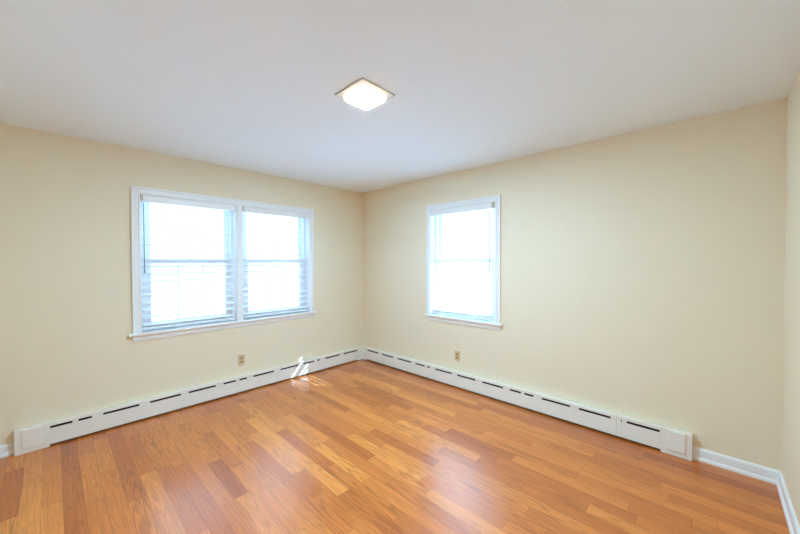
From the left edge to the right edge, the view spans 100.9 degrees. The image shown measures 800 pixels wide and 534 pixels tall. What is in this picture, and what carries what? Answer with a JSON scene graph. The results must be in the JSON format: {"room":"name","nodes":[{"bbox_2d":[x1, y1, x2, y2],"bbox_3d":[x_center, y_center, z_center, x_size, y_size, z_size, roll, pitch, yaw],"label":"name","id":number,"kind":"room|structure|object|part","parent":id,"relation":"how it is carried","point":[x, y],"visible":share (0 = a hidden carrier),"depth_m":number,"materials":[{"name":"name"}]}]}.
{"room":"empty bedroom","nodes":[
{"label":"empty bedroom","id":0,"kind":"room"},
{"bbox_2d":[0,123,363,445],"bbox_3d":[-1.917,0.150,3.577,0.170,2.440,3.800,1,1,44],"label":"wall","id":1,"kind":"structure","parent":0,"point":[67,349],"depth_m":2.81,"materials":[{"name":"beige paint"}]},
{"bbox_2d":[0,442,13,458],"bbox_3d":[-3.009,1.350,2.302,0.024,0.086,0.416,1,1,44],"label":"baseboard","id":2,"kind":"structure","parent":1,"relation":"attached to","point":[6,450],"depth_m":2.42,"materials":[{"name":"white paint"}]},
{"bbox_2d":[14,348,357,455],"bbox_3d":[-1.735,1.274,3.605,0.072,0.189,3.225,1,1,44],"label":"baseboard heater","id":3,"kind":"object","parent":1,"relation":"attached to","point":[28,439],"visible":1,"depth_m":3.04,"materials":[{"name":"white metal"}]},
{"bbox_3d":[-2.763,1.282,2.479,0.011,0.144,0.100,1,1,44],"label":"access plate","id":4,"kind":"part","parent":3,"relation":"part of","materials":[{"name":"white metal"}]},
{"bbox_3d":[-2.093,1.276,3.237,0.060,0.169,1.842,1,1,44],"label":"panel","id":5,"kind":"part","parent":3,"relation":"part of","materials":[{"name":"white metal"}]},
{"bbox_3d":[-1.043,1.256,4.341,0.060,0.169,1.202,1,1,44],"label":"panel","id":6,"kind":"part","parent":3,"relation":"part of","materials":[{"name":"white metal"}]},
{"bbox_2d":[129,186,316,341],"bbox_3d":[-1.815,-0.038,3.663,0.235,1.391,1.897,1,1,44],"label":"window","id":7,"kind":"structure","parent":1,"relation":"in","point":[238,217],"depth_m":3.60,"materials":[{"name":"white paint"}]},
{"bbox_3d":[-2.156,-0.352,3.375,0.028,0.628,0.760,1,1,44],"label":"sash","id":8,"kind":"part","parent":7,"relation":"part of","materials":[{"name":"white plastic"}]},
{"bbox_3d":[-2.131,0.251,3.361,0.030,0.670,0.760,1,1,44],"label":"sash","id":9,"kind":"part","parent":7,"relation":"part of","materials":[{"name":"white plastic"}]},
{"bbox_2d":[140,194,235,329],"bbox_3d":[-2.086,-0.049,3.313,0.076,1.242,0.822,1,1,44],"label":"window blind","id":10,"kind":"object","parent":7,"relation":"attached to","point":[143,198],"visible":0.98,"depth_m":3.26,"materials":[{"name":"white plastic"}]},
{"bbox_3d":[-2.312,-0.019,3.085,0.064,1.185,0.002,1,1,44],"label":"ladder cord","id":11,"kind":"part","parent":10,"relation":"part of","materials":[{"name":"white fabric"}]},
{"bbox_3d":[-2.090,0.562,3.325,0.058,0.020,0.798,1,1,44],"label":"rail","id":12,"kind":"part","parent":10,"relation":"part of","materials":[{"name":"white plastic"}]},
{"bbox_3d":[-2.092,-0.023,3.317,0.064,1.185,0.002,1,1,44],"label":"ladder cord","id":13,"kind":"part","parent":10,"relation":"part of","materials":[{"name":"white fabric"}]},
{"bbox_3d":[-1.872,-0.027,3.548,0.064,1.185,0.002,1,1,44],"label":"ladder cord","id":14,"kind":"part","parent":10,"relation":"part of","materials":[{"name":"white fabric"}]},
{"bbox_3d":[-1.814,0.595,3.672,0.235,0.022,1.897,1,1,44],"label":"sill","id":15,"kind":"part","parent":7,"relation":"part of","materials":[{"name":"white paint"}]},
{"bbox_3d":[-1.544,-0.363,4.019,0.028,0.628,0.747,1,1,44],"label":"sash","id":16,"kind":"part","parent":7,"relation":"part of","materials":[{"name":"white plastic"}]},
{"bbox_3d":[-1.518,0.240,4.005,0.030,0.670,0.747,1,1,44],"label":"sash","id":17,"kind":"part","parent":7,"relation":"part of","materials":[{"name":"white plastic"}]},
{"bbox_2d":[242,206,307,317],"bbox_3d":[-1.473,-0.061,3.957,0.076,1.242,0.809,1,1,44],"label":"window blind","id":18,"kind":"object","parent":7,"relation":"attached to","point":[248,210],"visible":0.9,"depth_m":3.92,"materials":[{"name":"white plastic"}]},
{"bbox_3d":[-1.696,-0.030,3.733,0.064,1.185,0.002,1,1,44],"label":"ladder cord","id":19,"kind":"part","parent":18,"relation":"part of","materials":[{"name":"white fabric"}]},
{"bbox_3d":[-1.475,0.550,3.972,0.058,0.020,0.794,1,1,44],"label":"rail","id":20,"kind":"part","parent":18,"relation":"part of","materials":[{"name":"white plastic"}]},
{"bbox_3d":[-1.477,-0.034,3.963,0.064,1.185,0.002,1,1,44],"label":"ladder cord","id":21,"kind":"part","parent":18,"relation":"part of","materials":[{"name":"white fabric"}]},
{"bbox_3d":[-1.258,-0.038,4.193,0.064,1.185,0.002,1,1,44],"label":"ladder cord","id":22,"kind":"part","parent":18,"relation":"part of","materials":[{"name":"white fabric"}]},
{"bbox_2d":[238,354,244,365],"bbox_3d":[-1.746,1.024,3.637,0.008,0.117,0.072,1,1,44],"label":"wall outlet","id":23,"kind":"object","parent":1,"relation":"attached to","point":[241,358],"visible":1,"depth_m":3.63,"materials":[{"name":"beige plastic"}]},
{"bbox_2d":[0,359,789,533],"bbox_3d":[-0.370,1.449,2.129,4.430,0.120,4.140,1,1,44],"label":"floor","id":24,"kind":"structure","parent":0,"point":[362,446],"depth_m":2.21,"materials":[{"name":"brown wood"}]},
{"bbox_2d":[357,346,367,359],"bbox_3d":[-0.549,1.254,4.809,0.130,0.185,0.156,1,1,44],"label":"cover","id":25,"kind":"object","parent":24,"relation":"on","point":[361,350],"visible":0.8,"depth_m":4.80,"materials":[{"name":"white metal"}]},
{"bbox_2d":[0,0,799,192],"bbox_3d":[-0.376,-1.111,2.090,4.430,0.120,4.140,1,1,44],"label":"ceiling","id":26,"kind":"structure","parent":0,"point":[249,85],"depth_m":1.78,"materials":[{"name":"white paint"}]},
{"bbox_2d":[335,78,394,109],"bbox_3d":[-0.212,-1.026,2.008,0.258,0.046,0.258,1,1,44],"label":"ceiling light","id":27,"kind":"object","parent":26,"relation":"attached to","point":[362,93],"visible":1,"depth_m":1.96,"materials":[{"name":"white glass"}]},
{"bbox_2d":[344,84,385,109],"bbox_3d":[-0.212,-1.026,2.008,0.194,0.036,0.194,1,1,44],"label":"diffuser","id":28,"kind":"object","parent":27,"relation":"attached to","point":[365,96],"depth_m":1.96,"materials":[{"name":"white glass"}]},
{"bbox_3d":[-0.212,-1.047,2.007,0.254,0.005,0.254,1,1,44],"label":"plate","id":29,"kind":"part","parent":27,"relation":"part of","materials":[{"name":"white paint"}]},
{"bbox_2d":[363,98,786,470],"bbox_3d":[0.995,0.143,3.547,4.430,2.440,0.170,1,1,44],"label":"wall","id":30,"kind":"structure","parent":0,"point":[643,271],"depth_m":2.62,"materials":[{"name":"beige paint"}]},
{"bbox_2d":[455,350,459,361],"bbox_3d":[0.653,1.015,3.764,0.072,0.117,0.008,1,1,44],"label":"wall outlet","id":31,"kind":"object","parent":30,"relation":"attached to","point":[457,353],"visible":1,"depth_m":3.76,"materials":[{"name":"beige plastic"}]},
{"bbox_2d":[424,195,502,330],"bbox_3d":[0.738,-0.046,3.771,1.018,1.391,0.235,1,1,44],"label":"window","id":32,"kind":"structure","parent":30,"relation":"in","point":[495,323],"depth_m":3.77,"materials":[{"name":"white paint"}]},
{"bbox_2d":[431,202,494,319],"bbox_3d":[0.706,-0.063,3.739,0.845,1.242,0.076,1,1,44],"label":"window blind","id":33,"kind":"object","parent":32,"relation":"attached to","point":[485,206],"visible":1,"depth_m":3.71,"materials":[{"name":"white plastic"}]},
{"bbox_3d":[0.694,-0.037,3.760,0.002,1.185,0.064,1,1,44],"label":"ladder cord","id":34,"kind":"part","parent":33,"relation":"part of","materials":[{"name":"white fabric"}]},
{"bbox_3d":[0.696,0.548,3.769,0.758,0.020,0.058,1,1,44],"label":"rail","id":35,"kind":"part","parent":33,"relation":"part of","materials":[{"name":"white plastic"}]},
{"bbox_3d":[0.914,-0.034,3.551,0.002,1.185,0.064,1,1,44],"label":"ladder cord","id":36,"kind":"part","parent":33,"relation":"part of","materials":[{"name":"white fabric"}]},
{"bbox_3d":[0.740,0.586,3.781,1.018,0.022,0.235,1,1,44],"label":"sill","id":37,"kind":"part","parent":32,"relation":"part of","materials":[{"name":"white paint"}]},
{"bbox_3d":[0.750,0.237,3.790,0.783,0.670,0.030,1,1,44],"label":"sash","id":38,"kind":"part","parent":32,"relation":"part of","materials":[{"name":"white plastic"}]},
{"bbox_3d":[0.771,-0.366,3.804,0.783,0.628,0.028,1,1,44],"label":"sash","id":39,"kind":"part","parent":32,"relation":"part of","materials":[{"name":"white plastic"}]},
{"bbox_2d":[366,347,692,460],"bbox_3d":[0.808,1.268,3.577,3.536,0.189,0.072,1,1,44],"label":"baseboard heater","id":40,"kind":"object","parent":30,"relation":"attached to","point":[679,443],"visible":1,"depth_m":2.96,"materials":[{"name":"white metal"}]},
{"bbox_3d":[0.087,1.254,4.271,1.533,0.169,0.060,1,1,44],"label":"panel","id":41,"kind":"part","parent":40,"relation":"part of","materials":[{"name":"white metal"}]},
{"bbox_3d":[1.202,1.268,3.211,1.542,0.169,0.060,1,1,44],"label":"panel","id":42,"kind":"part","parent":40,"relation":"part of","materials":[{"name":"white metal"}]},
{"bbox_3d":[1.863,1.275,2.582,0.281,0.169,0.060,1,1,44],"label":"panel","id":43,"kind":"part","parent":40,"relation":"part of","materials":[{"name":"white metal"}]},
{"bbox_3d":[2.005,1.270,2.396,0.104,0.144,0.011,1,1,44],"label":"access plate","id":44,"kind":"part","parent":40,"relation":"part of","materials":[{"name":"white metal"}]},
{"bbox_2d":[693,446,781,484],"bbox_3d":[2.260,1.337,2.231,0.421,0.086,0.024,1,1,44],"label":"baseboard","id":45,"kind":"structure","parent":30,"relation":"attached to","point":[763,473],"depth_m":2.22,"materials":[{"name":"white paint"}]},
{"bbox_2d":[782,70,799,526],"bbox_3d":[1.170,0.187,0.641,0.170,2.440,3.800,1,1,44],"label":"wall","id":46,"kind":"structure","parent":0,"point":[790,418],"depth_m":1.87,"materials":[{"name":"beige paint"}]},
{"bbox_2d":[776,472,799,533],"bbox_3d":[1.103,1.363,0.726,0.024,0.086,3.800,1,1,44],"label":"baseboard","id":47,"kind":"structure","parent":46,"relation":"attached to","point":[791,519],"depth_m":1.84,"materials":[{"name":"white paint"}]},
{"label":"outside","id":48,"kind":"structure","parent":0,"visible":0},
{"bbox_2d":[151,275,491,320],"bbox_3d":[-0.540,2.071,4.925,80.000,0.050,80.000,1,1,44],"label":"ground","id":49,"kind":"structure","parent":48,"point":[453,279],"depth_m":20.71,"materials":[{"name":"white"}]}
]}

